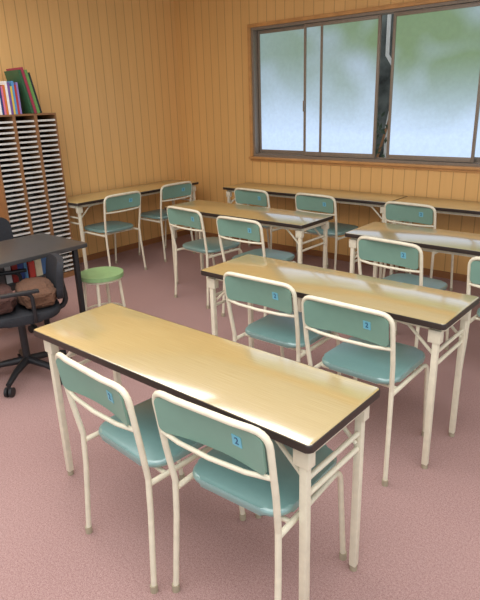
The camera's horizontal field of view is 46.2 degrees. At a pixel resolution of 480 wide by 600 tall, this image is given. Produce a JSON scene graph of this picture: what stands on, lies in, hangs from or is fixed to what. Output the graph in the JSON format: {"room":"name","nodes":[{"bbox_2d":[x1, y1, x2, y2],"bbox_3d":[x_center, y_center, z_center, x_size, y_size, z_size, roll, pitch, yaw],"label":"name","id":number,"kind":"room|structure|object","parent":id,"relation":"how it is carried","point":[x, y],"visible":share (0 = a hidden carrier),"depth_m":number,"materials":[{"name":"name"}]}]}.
{"room":"classroom","nodes":[
{"label":"classroom","id":0,"kind":"room"},
{"bbox_2d":[0,0,187,256],"bbox_3d":[-2.751,-1.207,4.355,0.120,2.620,6.510,14,25,38],"label":"wall","id":1,"kind":"structure","parent":0,"point":[107,70],"depth_m":5.75,"materials":[{"name":"wood"}]},
{"bbox_2d":[79,230,187,262],"bbox_3d":[-2.700,0.028,4.700,0.012,0.060,6.390,14,25,38],"label":"baseboard","id":2,"kind":"structure","parent":1,"relation":"attached to","point":[184,232],"depth_m":6.30,"materials":[{"name":"wood"}]},
{"bbox_2d":[0,234,479,599],"bbox_3d":[-0.208,0.710,2.786,6.680,0.100,6.510,14,25,38],"label":"floor","id":3,"kind":"structure","parent":0,"point":[419,538],"depth_m":2.29,"materials":[{"name":"pink carpet"}]},
{"bbox_2d":[0,217,37,332],"bbox_3d":[-1.717,-0.175,4.119,0.533,0.770,0.568,-20,26,-41],"label":"office chair","id":4,"kind":"object","parent":3,"relation":"on","point":[6,233],"visible":0.21,"depth_m":4.26,"materials":[{"name":"plastic"}]},
{"bbox_2d":[0,253,71,396],"bbox_3d":[-1.288,0.125,3.323,0.559,0.710,0.533,-12,22,-25],"label":"office chair","id":5,"kind":"object","parent":3,"relation":"on","point":[21,316],"visible":0.77,"depth_m":3.23,"materials":[{"name":"plastic"}]},
{"bbox_2d":[0,283,16,314],"bbox_3d":[-1.394,-0.003,3.202,0.225,0.124,0.363,-12,22,-25],"label":"cushion","id":6,"kind":"object","parent":5,"relation":"on","point":[7,305],"visible":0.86,"depth_m":3.10,"materials":[{"name":"fabric"}]},
{"bbox_2d":[15,277,56,308],"bbox_3d":[-1.195,-0.044,3.299,0.225,0.128,0.363,-12,22,-25],"label":"cushion","id":7,"kind":"object","parent":5,"relation":"on","point":[47,295],"visible":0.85,"depth_m":3.20,"materials":[{"name":"fabric"}]},
{"bbox_2d":[0,113,74,277],"bbox_3d":[-1.916,-0.898,5.096,0.320,1.490,0.600,14,25,38],"label":"cabinet","id":8,"kind":"object","parent":3,"relation":"on","point":[33,195],"visible":0.69,"depth_m":5.00,"materials":[{"name":"plastic"}]},
{"bbox_2d":[0,86,6,114],"bbox_3d":[-2.013,-1.653,4.674,0.200,0.220,0.016,14,25,38],"label":"book","id":9,"kind":"object","parent":8,"relation":"on","point":[1,88],"visible":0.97,"depth_m":4.61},
{"bbox_2d":[0,85,8,114],"bbox_3d":[-2.000,-1.663,4.686,0.200,0.230,0.018,14,25,38],"label":"book","id":10,"kind":"object","parent":8,"relation":"on","point":[3,86],"visible":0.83,"depth_m":4.62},
{"bbox_2d":[0,81,10,114],"bbox_3d":[-1.987,-1.683,4.696,0.200,0.260,0.020,14,25,38],"label":"book","id":11,"kind":"object","parent":8,"relation":"on","point":[4,83],"visible":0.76,"depth_m":4.63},
{"bbox_2d":[0,142,15,145],"bbox_3d":[-2.051,-1.325,4.773,0.287,0.016,0.173,14,25,38],"label":"tray","id":12,"kind":"object","parent":8,"relation":"on","point":[1,143],"depth_m":4.74,"materials":[{"name":"white plastic"}]},
{"bbox_2d":[0,147,16,150],"bbox_3d":[-2.049,-1.285,4.787,0.287,0.016,0.173,14,25,38],"label":"tray","id":13,"kind":"object","parent":8,"relation":"on","point":[1,148],"depth_m":4.77,"materials":[{"name":"white plastic"}]},
{"bbox_2d":[0,153,17,155],"bbox_3d":[-2.051,-1.246,4.804,0.287,0.016,0.173,14,25,38],"label":"tray","id":14,"kind":"object","parent":8,"relation":"on","point":[1,154],"depth_m":4.75,"materials":[{"name":"white plastic"}]},
{"bbox_2d":[0,158,17,161],"bbox_3d":[-2.054,-1.207,4.822,0.287,0.016,0.173,14,25,38],"label":"tray","id":15,"kind":"object","parent":8,"relation":"on","point":[1,159],"depth_m":4.81,"materials":[{"name":"white plastic"}]},
{"bbox_2d":[6,82,13,113],"bbox_3d":[-1.973,-1.684,4.713,0.200,0.250,0.020,14,25,38],"label":"book","id":16,"kind":"object","parent":8,"relation":"on","point":[8,86],"visible":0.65,"depth_m":4.65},
{"bbox_2d":[0,163,19,166],"bbox_3d":[-2.045,-1.165,4.830,0.287,0.016,0.173,14,25,38],"label":"tray","id":17,"kind":"object","parent":8,"relation":"on","point":[1,164],"depth_m":4.81,"materials":[{"name":"white plastic"}]},
{"bbox_2d":[1,168,19,171],"bbox_3d":[-2.052,-1.127,4.851,0.287,0.016,0.173,14,25,38],"label":"tray","id":18,"kind":"object","parent":8,"relation":"on","point":[2,169],"depth_m":4.84,"materials":[{"name":"white plastic"}]},
{"bbox_2d":[2,173,20,176],"bbox_3d":[-2.043,-1.085,4.859,0.287,0.016,0.173,14,25,38],"label":"tray","id":19,"kind":"object","parent":8,"relation":"on","point":[3,174],"depth_m":4.84,"materials":[{"name":"white plastic"}]},
{"bbox_2d":[6,81,17,113],"bbox_3d":[-1.948,-1.699,4.740,0.200,0.260,0.018,14,25,38],"label":"book","id":20,"kind":"object","parent":8,"relation":"on","point":[10,82],"visible":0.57,"depth_m":4.67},
{"bbox_2d":[3,178,21,181],"bbox_3d":[-2.041,-1.045,4.873,0.287,0.016,0.173,14,25,38],"label":"tray","id":21,"kind":"object","parent":8,"relation":"on","point":[4,179],"depth_m":4.86,"materials":[{"name":"white plastic"}]},
{"bbox_2d":[10,86,15,113],"bbox_3d":[-1.960,-1.675,4.733,0.200,0.220,0.016,14,25,38],"label":"book","id":22,"kind":"object","parent":8,"relation":"on","point":[10,86],"visible":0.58,"depth_m":4.67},
{"bbox_2d":[3,183,22,187],"bbox_3d":[-2.040,-1.005,4.887,0.287,0.016,0.173,14,25,38],"label":"tray","id":23,"kind":"object","parent":8,"relation":"on","point":[19,185],"depth_m":4.88,"materials":[{"name":"white plastic"}]},
{"bbox_2d":[4,187,23,192],"bbox_3d":[-2.039,-0.965,4.901,0.287,0.016,0.173,14,25,38],"label":"tray","id":24,"kind":"object","parent":8,"relation":"on","point":[6,189],"depth_m":4.90,"materials":[{"name":"white plastic"}]},
{"bbox_2d":[5,192,23,197],"bbox_3d":[-2.040,-0.925,4.918,0.287,0.016,0.173,14,25,38],"label":"tray","id":25,"kind":"object","parent":8,"relation":"on","point":[8,194],"depth_m":4.92,"materials":[{"name":"white plastic"}]},
{"bbox_2d":[6,197,24,201],"bbox_3d":[-2.044,-0.886,4.936,0.287,0.016,0.173,14,25,38],"label":"tray","id":26,"kind":"object","parent":8,"relation":"on","point":[8,199],"depth_m":4.93,"materials":[{"name":"white plastic"}]},
{"bbox_2d":[7,202,25,207],"bbox_3d":[-2.038,-0.845,4.946,0.287,0.016,0.173,14,25,38],"label":"tray","id":27,"kind":"object","parent":8,"relation":"on","point":[9,204],"depth_m":4.94,"materials":[{"name":"white plastic"}]},
{"bbox_2d":[14,85,19,113],"bbox_3d":[-1.935,-1.690,4.758,0.200,0.230,0.016,14,25,38],"label":"book","id":28,"kind":"object","parent":8,"relation":"on","point":[14,85],"visible":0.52,"depth_m":4.70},
{"bbox_2d":[13,82,21,113],"bbox_3d":[-1.924,-1.705,4.768,0.200,0.250,0.016,14,25,38],"label":"book","id":29,"kind":"object","parent":8,"relation":"on","point":[14,83],"visible":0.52,"depth_m":4.70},
{"bbox_2d":[8,207,26,212],"bbox_3d":[-2.033,-0.804,4.958,0.287,0.016,0.173,14,25,38],"label":"tray","id":30,"kind":"object","parent":8,"relation":"on","point":[10,209],"depth_m":4.94,"materials":[{"name":"white plastic"}]},
{"bbox_2d":[9,212,26,217],"bbox_3d":[-2.035,-0.765,4.975,0.287,0.016,0.173,14,25,38],"label":"tray","id":31,"kind":"object","parent":8,"relation":"on","point":[11,214],"depth_m":4.95,"materials":[{"name":"white plastic"}]},
{"bbox_2d":[9,216,27,221],"bbox_3d":[-2.038,-0.726,4.993,0.287,0.016,0.173,14,25,38],"label":"tray","id":32,"kind":"object","parent":8,"relation":"on","point":[16,218],"depth_m":4.98,"materials":[{"name":"white plastic"}]},
{"bbox_2d":[4,70,33,113],"bbox_3d":[-1.880,-1.768,4.794,0.230,0.347,0.091,14,25,38],"label":"book","id":33,"kind":"object","parent":8,"relation":"on","point":[13,75],"visible":0.79,"depth_m":4.75,"materials":[{"name":"paper"}]},
{"bbox_2d":[10,221,27,226],"bbox_3d":[-2.037,-0.686,5.007,0.287,0.016,0.173,14,25,38],"label":"tray","id":34,"kind":"object","parent":8,"relation":"on","point":[16,223],"depth_m":5.00,"materials":[{"name":"white plastic"}]},
{"bbox_2d":[11,226,29,231],"bbox_3d":[-2.028,-0.644,5.015,0.287,0.016,0.173,14,25,38],"label":"tray","id":35,"kind":"object","parent":8,"relation":"on","point":[16,228],"depth_m":5.00,"materials":[{"name":"white plastic"}]},
{"bbox_2d":[12,231,29,236],"bbox_3d":[-2.027,-0.604,5.029,0.287,0.016,0.173,14,25,38],"label":"tray","id":36,"kind":"object","parent":8,"relation":"on","point":[17,233],"depth_m":5.00,"materials":[{"name":"white plastic"}]},
{"bbox_2d":[6,67,36,112],"bbox_3d":[-1.864,-1.784,4.808,0.230,0.367,0.097,14,25,38],"label":"book","id":37,"kind":"object","parent":8,"relation":"on","point":[18,68],"visible":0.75,"depth_m":4.73,"materials":[{"name":"paper"}]},
{"bbox_2d":[16,120,33,122],"bbox_3d":[-1.934,-1.543,4.865,0.287,0.016,0.173,14,25,38],"label":"tray","id":38,"kind":"object","parent":8,"relation":"on","point":[17,121],"depth_m":4.81,"materials":[{"name":"white plastic"}]},
{"bbox_2d":[17,125,35,127],"bbox_3d":[-1.925,-1.500,4.873,0.287,0.016,0.173,14,25,38],"label":"tray","id":39,"kind":"object","parent":8,"relation":"on","point":[18,126],"depth_m":4.82,"materials":[{"name":"white plastic"}]},
{"bbox_2d":[18,130,35,132],"bbox_3d":[-1.932,-1.462,4.893,0.287,0.016,0.173,14,25,38],"label":"tray","id":40,"kind":"object","parent":8,"relation":"on","point":[19,131],"depth_m":4.84,"materials":[{"name":"white plastic"}]},
{"bbox_2d":[19,135,36,138],"bbox_3d":[-1.923,-1.420,4.901,0.287,0.016,0.173,14,25,38],"label":"tray","id":41,"kind":"object","parent":8,"relation":"on","point":[20,136],"depth_m":4.89,"materials":[{"name":"white plastic"}]},
{"bbox_2d":[19,141,36,143],"bbox_3d":[-1.929,-1.382,4.922,0.287,0.016,0.173,14,25,38],"label":"tray","id":42,"kind":"object","parent":8,"relation":"on","point":[20,142],"depth_m":4.86,"materials":[{"name":"white plastic"}]},
{"bbox_2d":[20,146,37,148],"bbox_3d":[-1.920,-1.340,4.930,0.287,0.016,0.173,14,25,38],"label":"tray","id":43,"kind":"object","parent":8,"relation":"on","point":[21,147],"depth_m":4.87,"materials":[{"name":"white plastic"}]},
{"bbox_2d":[21,151,38,153],"bbox_3d":[-1.926,-1.302,4.950,0.287,0.016,0.173,14,25,38],"label":"tray","id":44,"kind":"object","parent":8,"relation":"on","point":[22,152],"depth_m":4.90,"materials":[{"name":"white plastic"}]},
{"bbox_2d":[22,156,39,158],"bbox_3d":[-1.917,-1.260,4.958,0.287,0.016,0.173,14,25,38],"label":"tray","id":45,"kind":"object","parent":8,"relation":"on","point":[23,157],"depth_m":4.90,"materials":[{"name":"white plastic"}]},
{"bbox_2d":[22,161,40,163],"bbox_3d":[-1.916,-1.220,4.973,0.287,0.016,0.173,14,25,38],"label":"tray","id":46,"kind":"object","parent":8,"relation":"on","point":[23,162],"depth_m":4.92,"materials":[{"name":"white plastic"}]},
{"bbox_2d":[24,70,39,112],"bbox_3d":[-1.844,-1.783,4.834,0.230,0.348,0.095,14,25,38],"label":"book","id":47,"kind":"object","parent":8,"relation":"on","point":[25,71],"visible":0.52,"depth_m":4.76,"materials":[{"name":"paper"}]},
{"bbox_2d":[23,166,40,168],"bbox_3d":[-1.918,-1.181,4.989,0.287,0.016,0.173,14,25,38],"label":"tray","id":48,"kind":"object","parent":8,"relation":"on","point":[24,167],"depth_m":4.94,"materials":[{"name":"white plastic"}]},
{"bbox_2d":[24,170,41,174],"bbox_3d":[-1.913,-1.140,5.001,0.287,0.016,0.173,14,25,38],"label":"tray","id":49,"kind":"object","parent":8,"relation":"on","point":[33,172],"depth_m":5.00,"materials":[{"name":"white plastic"}]},
{"bbox_2d":[24,175,42,179],"bbox_3d":[-1.912,-1.099,5.015,0.287,0.016,0.173,14,25,38],"label":"tray","id":50,"kind":"object","parent":8,"relation":"on","point":[36,177],"depth_m":5.01,"materials":[{"name":"white plastic"}]},
{"bbox_2d":[25,180,43,183],"bbox_3d":[-1.911,-1.059,5.029,0.287,0.016,0.173,14,25,38],"label":"tray","id":51,"kind":"object","parent":8,"relation":"on","point":[26,181],"depth_m":5.01,"materials":[{"name":"white plastic"}]},
{"bbox_2d":[28,72,41,112],"bbox_3d":[-1.827,-1.781,4.855,0.230,0.326,0.079,14,25,38],"label":"book","id":52,"kind":"object","parent":8,"relation":"on","point":[28,72],"visible":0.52,"depth_m":4.78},
{"bbox_2d":[26,184,43,188],"bbox_3d":[-1.909,-1.019,5.044,0.287,0.016,0.173,14,25,38],"label":"tray","id":53,"kind":"object","parent":8,"relation":"on","point":[28,186],"depth_m":5.05,"materials":[{"name":"white plastic"}]},
{"bbox_2d":[27,189,43,193],"bbox_3d":[-1.916,-0.981,5.064,0.287,0.016,0.173,14,25,38],"label":"tray","id":54,"kind":"object","parent":8,"relation":"on","point":[29,191],"depth_m":5.06,"materials":[{"name":"white plastic"}]},
{"bbox_2d":[27,194,45,198],"bbox_3d":[-1.907,-0.939,5.072,0.287,0.016,0.173,14,25,38],"label":"tray","id":55,"kind":"object","parent":8,"relation":"on","point":[29,196],"depth_m":5.06,"materials":[{"name":"white plastic"}]},
{"bbox_2d":[28,199,45,203],"bbox_3d":[-1.905,-0.899,5.086,0.287,0.016,0.173,14,25,38],"label":"tray","id":56,"kind":"object","parent":8,"relation":"on","point":[30,201],"depth_m":5.08,"materials":[{"name":"white plastic"}]},
{"bbox_2d":[29,203,46,208],"bbox_3d":[-1.904,-0.859,5.101,0.287,0.016,0.173,14,25,38],"label":"tray","id":57,"kind":"object","parent":8,"relation":"on","point":[34,205],"depth_m":5.10,"materials":[{"name":"white plastic"}]},
{"bbox_2d":[30,208,47,213],"bbox_3d":[-1.903,-0.819,5.115,0.287,0.016,0.173,14,25,38],"label":"tray","id":58,"kind":"object","parent":8,"relation":"on","point":[34,210],"depth_m":5.10,"materials":[{"name":"white plastic"}]},
{"bbox_2d":[31,213,47,218],"bbox_3d":[-1.901,-0.779,5.129,0.287,0.016,0.173,14,25,38],"label":"tray","id":59,"kind":"object","parent":8,"relation":"on","point":[33,215],"depth_m":5.11,"materials":[{"name":"white plastic"}]},
{"bbox_2d":[31,217,48,222],"bbox_3d":[-1.908,-0.741,5.149,0.287,0.016,0.173,14,25,38],"label":"tray","id":60,"kind":"object","parent":8,"relation":"on","point":[43,219],"depth_m":5.14,"materials":[{"name":"white plastic"}]},
{"bbox_2d":[32,222,48,227],"bbox_3d":[-1.907,-0.700,5.164,0.287,0.016,0.173,14,25,38],"label":"tray","id":61,"kind":"object","parent":8,"relation":"on","point":[36,224],"depth_m":5.14,"materials":[{"name":"white plastic"}]},
{"bbox_2d":[33,227,49,232],"bbox_3d":[-1.905,-0.660,5.178,0.287,0.016,0.173,14,25,38],"label":"tray","id":62,"kind":"object","parent":8,"relation":"on","point":[35,229],"depth_m":5.15,"materials":[{"name":"white plastic"}]},
{"bbox_2d":[38,124,55,126],"bbox_3d":[-1.796,-1.555,5.015,0.287,0.016,0.173,14,25,38],"label":"tray","id":63,"kind":"object","parent":8,"relation":"on","point":[39,125],"depth_m":4.96,"materials":[{"name":"white plastic"}]},
{"bbox_2d":[43,159,60,161],"bbox_3d":[-1.787,-1.275,5.115,0.287,0.016,0.173,14,25,38],"label":"tray","id":64,"kind":"object","parent":8,"relation":"on","point":[44,160],"depth_m":5.06,"materials":[{"name":"white plastic"}]},
{"bbox_2d":[44,163,60,166],"bbox_3d":[-1.788,-1.235,5.132,0.287,0.016,0.173,14,25,38],"label":"tray","id":65,"kind":"object","parent":8,"relation":"on","point":[45,164],"depth_m":5.13,"materials":[{"name":"white plastic"}]},
{"bbox_2d":[45,168,61,171],"bbox_3d":[-1.784,-1.194,5.143,0.287,0.016,0.173,14,25,38],"label":"tray","id":66,"kind":"object","parent":8,"relation":"on","point":[46,169],"depth_m":5.13,"materials":[{"name":"white plastic"}]},
{"bbox_2d":[45,173,62,176],"bbox_3d":[-1.783,-1.154,5.158,0.287,0.016,0.173,14,25,38],"label":"tray","id":67,"kind":"object","parent":8,"relation":"on","point":[46,174],"depth_m":5.14,"materials":[{"name":"white plastic"}]},
{"bbox_2d":[46,177,61,181],"bbox_3d":[-1.789,-1.116,5.178,0.287,0.016,0.173,14,25,38],"label":"tray","id":68,"kind":"object","parent":8,"relation":"on","point":[56,179],"depth_m":5.18,"materials":[{"name":"white plastic"}]},
{"bbox_2d":[47,182,63,185],"bbox_3d":[-1.780,-1.074,5.186,0.287,0.016,0.173,14,25,38],"label":"tray","id":69,"kind":"object","parent":8,"relation":"on","point":[48,183],"depth_m":5.18,"materials":[{"name":"white plastic"}]},
{"bbox_2d":[47,186,63,190],"bbox_3d":[-1.779,-1.034,5.200,0.287,0.016,0.173,14,25,38],"label":"tray","id":70,"kind":"object","parent":8,"relation":"on","point":[49,188],"depth_m":5.20,"materials":[{"name":"white plastic"}]},
{"bbox_2d":[48,191,64,195],"bbox_3d":[-1.778,-0.994,5.215,0.287,0.016,0.173,14,25,38],"label":"tray","id":71,"kind":"object","parent":8,"relation":"on","point":[59,193],"depth_m":5.20,"materials":[{"name":"white plastic"}]},
{"bbox_2d":[49,196,65,200],"bbox_3d":[-1.776,-0.954,5.229,0.287,0.016,0.173,14,25,38],"label":"tray","id":72,"kind":"object","parent":8,"relation":"on","point":[63,198],"depth_m":5.22,"materials":[{"name":"white plastic"}]},
{"bbox_2d":[49,200,65,204],"bbox_3d":[-1.782,-0.916,5.249,0.287,0.016,0.173,14,25,38],"label":"tray","id":73,"kind":"object","parent":8,"relation":"on","point":[60,202],"depth_m":5.23,"materials":[{"name":"white plastic"}]},
{"bbox_2d":[50,205,66,209],"bbox_3d":[-1.774,-0.874,5.257,0.287,0.016,0.173,14,25,38],"label":"tray","id":74,"kind":"object","parent":8,"relation":"on","point":[64,207],"depth_m":5.24,"materials":[{"name":"white plastic"}]},
{"bbox_2d":[51,214,66,218],"bbox_3d":[-1.778,-0.795,5.292,0.287,0.016,0.173,14,25,38],"label":"tray","id":75,"kind":"object","parent":8,"relation":"on","point":[53,216],"depth_m":5.27,"materials":[{"name":"white plastic"}]},
{"bbox_2d":[51,209,67,214],"bbox_3d":[-1.772,-0.834,5.272,0.287,0.016,0.173,14,25,38],"label":"tray","id":76,"kind":"object","parent":8,"relation":"on","point":[55,211],"depth_m":5.26,"materials":[{"name":"white plastic"}]},
{"bbox_2d":[52,218,68,223],"bbox_3d":[-1.770,-0.753,5.300,0.287,0.016,0.173,14,25,38],"label":"tray","id":77,"kind":"object","parent":8,"relation":"on","point":[56,220],"depth_m":5.29,"materials":[{"name":"white plastic"}]},
{"bbox_2d":[53,223,68,228],"bbox_3d":[-1.768,-0.713,5.314,0.287,0.016,0.173,14,25,38],"label":"tray","id":78,"kind":"object","parent":8,"relation":"on","point":[56,225],"depth_m":5.29,"materials":[{"name":"white plastic"}]},
{"bbox_2d":[53,227,68,232],"bbox_3d":[-1.775,-0.675,5.335,0.287,0.016,0.173,14,25,38],"label":"tray","id":79,"kind":"object","parent":8,"relation":"on","point":[66,229],"depth_m":5.31,"materials":[{"name":"white plastic"}]},
{"bbox_2d":[54,232,69,236],"bbox_3d":[-1.766,-0.633,5.343,0.287,0.016,0.173,14,25,38],"label":"tray","id":80,"kind":"object","parent":8,"relation":"on","point":[59,234],"depth_m":5.33,"materials":[{"name":"white plastic"}]},
{"bbox_2d":[60,253,71,258],"bbox_3d":[-1.759,-0.432,5.414,0.287,0.016,0.173,14,25,38],"label":"tray","id":81,"kind":"object","parent":8,"relation":"on","point":[65,255],"depth_m":5.41,"materials":[{"name":"white plastic"}]},
{"bbox_2d":[0,233,86,324],"bbox_3d":[-1.530,0.051,3.570,0.560,0.700,1.060,14,25,38],"label":"desk","id":82,"kind":"object","parent":3,"relation":"on","point":[19,250],"visible":0.62,"depth_m":3.63,"materials":[{"name":"grey laminate"}]},
{"bbox_2d":[4,266,12,283],"bbox_3d":[-1.500,-0.176,3.540,0.160,0.120,0.045,14,25,38],"label":"book","id":83,"kind":"object","parent":82,"relation":"on","point":[8,277],"visible":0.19,"depth_m":3.50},
{"bbox_2d":[10,265,18,282],"bbox_3d":[-1.462,-0.192,3.560,0.160,0.135,0.035,14,25,38],"label":"book","id":84,"kind":"object","parent":82,"relation":"on","point":[15,278],"visible":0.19,"depth_m":3.51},
{"bbox_2d":[17,263,24,278],"bbox_3d":[-1.450,-0.200,3.610,0.160,0.115,0.050,14,25,38],"label":"book","id":85,"kind":"object","parent":82,"relation":"on","point":[19,266],"visible":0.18,"depth_m":3.56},
{"bbox_2d":[26,261,35,277],"bbox_3d":[-1.389,-0.211,3.651,0.160,0.105,0.040,14,25,38],"label":"book","id":86,"kind":"object","parent":82,"relation":"on","point":[30,265],"visible":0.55,"depth_m":3.60,"materials":[{"name":"paper"}]},
{"bbox_2d":[0,268,64,285],"bbox_3d":[-1.444,-0.250,3.699,0.355,0.175,0.420,14,25,38],"label":"shelf","id":87,"kind":"object","parent":82,"relation":"attached to","point":[3,280],"depth_m":3.48,"materials":[{"name":"grey laminate"}]},
{"bbox_2d":[33,259,42,275],"bbox_3d":[-1.359,-0.235,3.677,0.160,0.130,0.045,14,25,38],"label":"book","id":88,"kind":"object","parent":82,"relation":"on","point":[38,266],"visible":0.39,"depth_m":3.63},
{"bbox_2d":[41,257,45,273],"bbox_3d":[-1.338,-0.247,3.724,0.160,0.120,0.050,14,25,38],"label":"book","id":89,"kind":"object","parent":82,"relation":"on","point":[43,260],"visible":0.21,"depth_m":3.67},
{"bbox_2d":[81,266,125,310],"bbox_3d":[-0.950,0.025,3.954,0.303,0.455,0.303,14,25,38],"label":"round stool","id":90,"kind":"object","parent":3,"relation":"on","point":[97,276],"visible":0.6,"depth_m":3.87,"materials":[{"name":"green plastic"}]},
{"bbox_2d":[84,191,146,269],"bbox_3d":[-1.228,-0.653,5.396,0.510,0.785,0.433,15,25,39],"label":"chair","id":91,"kind":"object","parent":3,"relation":"on","point":[124,201],"visible":0.94,"depth_m":5.24,"materials":[{"name":"beige paint"}]},
{"bbox_2d":[67,179,198,269],"bbox_3d":[-1.130,-0.812,5.964,0.440,0.700,1.600,14,25,38],"label":"folding table","id":92,"kind":"object","parent":3,"relation":"on","point":[95,198],"visible":0.52,"depth_m":5.65,"materials":[{"name":"brown wood"}]},
{"bbox_2d":[55,352,245,593],"bbox_3d":[-0.301,0.511,2.032,0.433,0.785,0.510,17,27,42],"label":"chair","id":93,"kind":"object","parent":3,"relation":"on","point":[133,431],"visible":0.8,"depth_m":1.87,"materials":[{"name":"teal plastic"}]},
{"bbox_2d":[138,181,195,261],"bbox_3d":[-0.794,-0.858,5.932,0.510,0.785,0.433,15,26,40],"label":"chair","id":94,"kind":"object","parent":3,"relation":"on","point":[182,189],"visible":0.83,"depth_m":5.75,"materials":[{"name":"beige paint"}]},
{"bbox_2d":[167,206,242,308],"bbox_3d":[-0.261,-0.400,4.593,0.510,0.785,0.433,-20,26,-41],"label":"chair","id":95,"kind":"object","parent":3,"relation":"on","point":[207,246],"visible":0.95,"depth_m":4.44,"materials":[{"name":"beige paint"}]},
{"bbox_2d":[33,303,379,599],"bbox_3d":[-0.191,0.524,2.112,1.335,0.700,0.395,14,25,38],"label":"folding table","id":96,"kind":"object","parent":3,"relation":"on","point":[301,407],"visible":0.98,"depth_m":1.82,"materials":[{"name":"brown wood"}]},
{"bbox_2d":[164,200,332,311],"bbox_3d":[0.039,-0.390,4.665,1.430,0.700,0.430,14,25,38],"label":"folding table","id":97,"kind":"object","parent":3,"relation":"on","point":[299,221],"visible":0.7,"depth_m":4.34,"materials":[{"name":"brown wood"}]},
{"bbox_2d":[152,390,346,599],"bbox_3d":[0.060,0.583,1.796,0.433,0.785,0.510,13,24,35],"label":"chair","id":98,"kind":"object","parent":3,"relation":"on","point":[245,467],"visible":0.95,"depth_m":1.62,"materials":[{"name":"beige paint"}]},
{"bbox_2d":[216,216,295,316],"bbox_3d":[0.149,-0.261,4.163,0.433,0.785,0.510,15,25,39],"label":"chair","id":99,"kind":"object","parent":3,"relation":"on","point":[248,229],"visible":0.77,"depth_m":3.97,"materials":[{"name":"beige paint"}]},
{"bbox_2d":[234,188,297,253],"bbox_3d":[0.265,-0.705,5.403,0.433,0.785,0.510,16,26,41],"label":"chair","id":100,"kind":"object","parent":3,"relation":"on","point":[249,196],"visible":0.58,"depth_m":5.18,"materials":[{"name":"beige paint"}]},
{"bbox_2d":[223,272,340,374],"bbox_3d":[0.236,0.196,2.870,0.433,0.785,0.510,14,25,37],"label":"chair","id":101,"kind":"object","parent":3,"relation":"on","point":[283,328],"visible":0.79,"depth_m":2.69,"materials":[{"name":"beige paint"}]},
{"bbox_2d":[223,182,407,278],"bbox_3d":[0.665,-0.718,5.530,1.850,0.700,0.410,14,25,38],"label":"folding table","id":102,"kind":"object","parent":3,"relation":"on","point":[368,199],"visible":0.52,"depth_m":5.26,"materials":[{"name":"brown wood"}]},
{"bbox_2d":[295,193,357,269],"bbox_3d":[0.796,-0.583,5.011,0.433,0.785,0.510,16,26,41],"label":"chair","id":103,"kind":"object","parent":3,"relation":"on","point":[308,202],"visible":0.71,"depth_m":4.81,"materials":[{"name":"beige paint"}]},
{"bbox_2d":[201,254,479,468],"bbox_3d":[0.431,0.243,2.845,1.320,0.700,0.405,14,25,38],"label":"folding table","id":104,"kind":"object","parent":3,"relation":"on","point":[437,311],"visible":0.88,"depth_m":2.55,"materials":[{"name":"brown wood"}]},
{"bbox_2d":[301,295,428,486],"bbox_3d":[0.575,0.312,2.510,0.433,0.785,0.510,14,25,38],"label":"chair","id":105,"kind":"object","parent":3,"relation":"on","point":[369,355],"visible":0.93,"depth_m":2.34,"materials":[{"name":"beige paint"}]},
{"bbox_2d":[357,236,448,373],"bbox_3d":[1.009,-0.033,3.442,0.510,0.785,0.433,-20,26,-41],"label":"chair","id":106,"kind":"object","parent":3,"relation":"on","point":[399,253],"visible":0.72,"depth_m":3.23,"materials":[{"name":"beige paint"}]},
{"bbox_2d":[345,222,479,277],"bbox_3d":[1.390,-0.029,3.523,1.460,0.700,0.430,14,25,38],"label":"folding table","id":107,"kind":"object","parent":3,"relation":"on","point":[466,244],"visible":0.75,"depth_m":3.57,"materials":[{"name":"brown wood"}]},
{"bbox_2d":[382,201,453,290],"bbox_3d":[1.436,-0.420,4.492,0.433,0.785,0.510,16,26,41],"label":"chair","id":108,"kind":"object","parent":3,"relation":"on","point":[392,211],"visible":0.66,"depth_m":4.26,"materials":[{"name":"beige paint"}]},
{"bbox_2d":[389,196,479,274],"bbox_3d":[2.083,-0.357,4.382,1.850,0.700,0.410,14,25,38],"label":"folding table","id":109,"kind":"object","parent":3,"relation":"on","point":[446,206],"visible":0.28,"depth_m":4.54,"materials":[{"name":"brown wood"}]},
{"bbox_2d":[462,256,479,368],"bbox_3d":[1.465,0.118,2.975,0.433,0.785,0.510,15,25,39],"label":"chair","id":110,"kind":"object","parent":3,"relation":"on","point":[473,269],"visible":0.76,"depth_m":2.84,"materials":[{"name":"beige paint"}]},
{"bbox_2d":[174,0,479,274],"bbox_3d":[1.860,-1.435,4.569,6.560,2.620,0.120,14,25,38],"label":"wall","id":111,"kind":"structure","parent":0,"point":[212,48],"depth_m":5.86,"materials":[{"name":"wood"}]},
{"bbox_2d":[188,230,471,282],"bbox_3d":[1.862,-0.210,4.947,6.548,0.060,0.012,14,25,38],"label":"baseboard","id":112,"kind":"structure","parent":111,"relation":"attached to","point":[436,273],"depth_m":5.69,"materials":[{"name":"wood"}]},
{"bbox_2d":[247,0,479,172],"bbox_3d":[1.313,-1.820,4.875,3.124,1.320,0.160,14,25,38],"label":"window","id":113,"kind":"structure","parent":111,"relation":"in","point":[313,83],"depth_m":4.99,"materials":[{"name":"glass"}]},
{"label":"outside","id":114,"kind":"structure","parent":0,"visible":0},
{"bbox_2d":[376,111,387,157],"bbox_3d":[1.239,-1.428,6.258,1.468,1.523,0.579,14,25,38],"label":"shrub","id":115,"kind":"object","parent":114,"point":[384,131],"visible":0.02,"depth_m":5.94,"materials":[{"name":"green plant"}]},
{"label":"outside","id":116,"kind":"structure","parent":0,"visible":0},
{"bbox_2d":[375,14,393,156],"bbox_3d":[2.468,-1.993,5.664,8.000,2.900,0.150,14,25,38],"label":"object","id":117,"kind":"structure","parent":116,"point":[385,67],"depth_m":6.19,"materials":[{"name":"grey"}]},
{"bbox_2d":[384,14,391,157],"bbox_3d":[1.662,-1.914,6.264,0.183,2.400,0.044,14,25,38],"label":"pipe","id":118,"kind":"object","parent":117,"relation":"attached to","point":[388,33],"visible":0.25,"depth_m":6.01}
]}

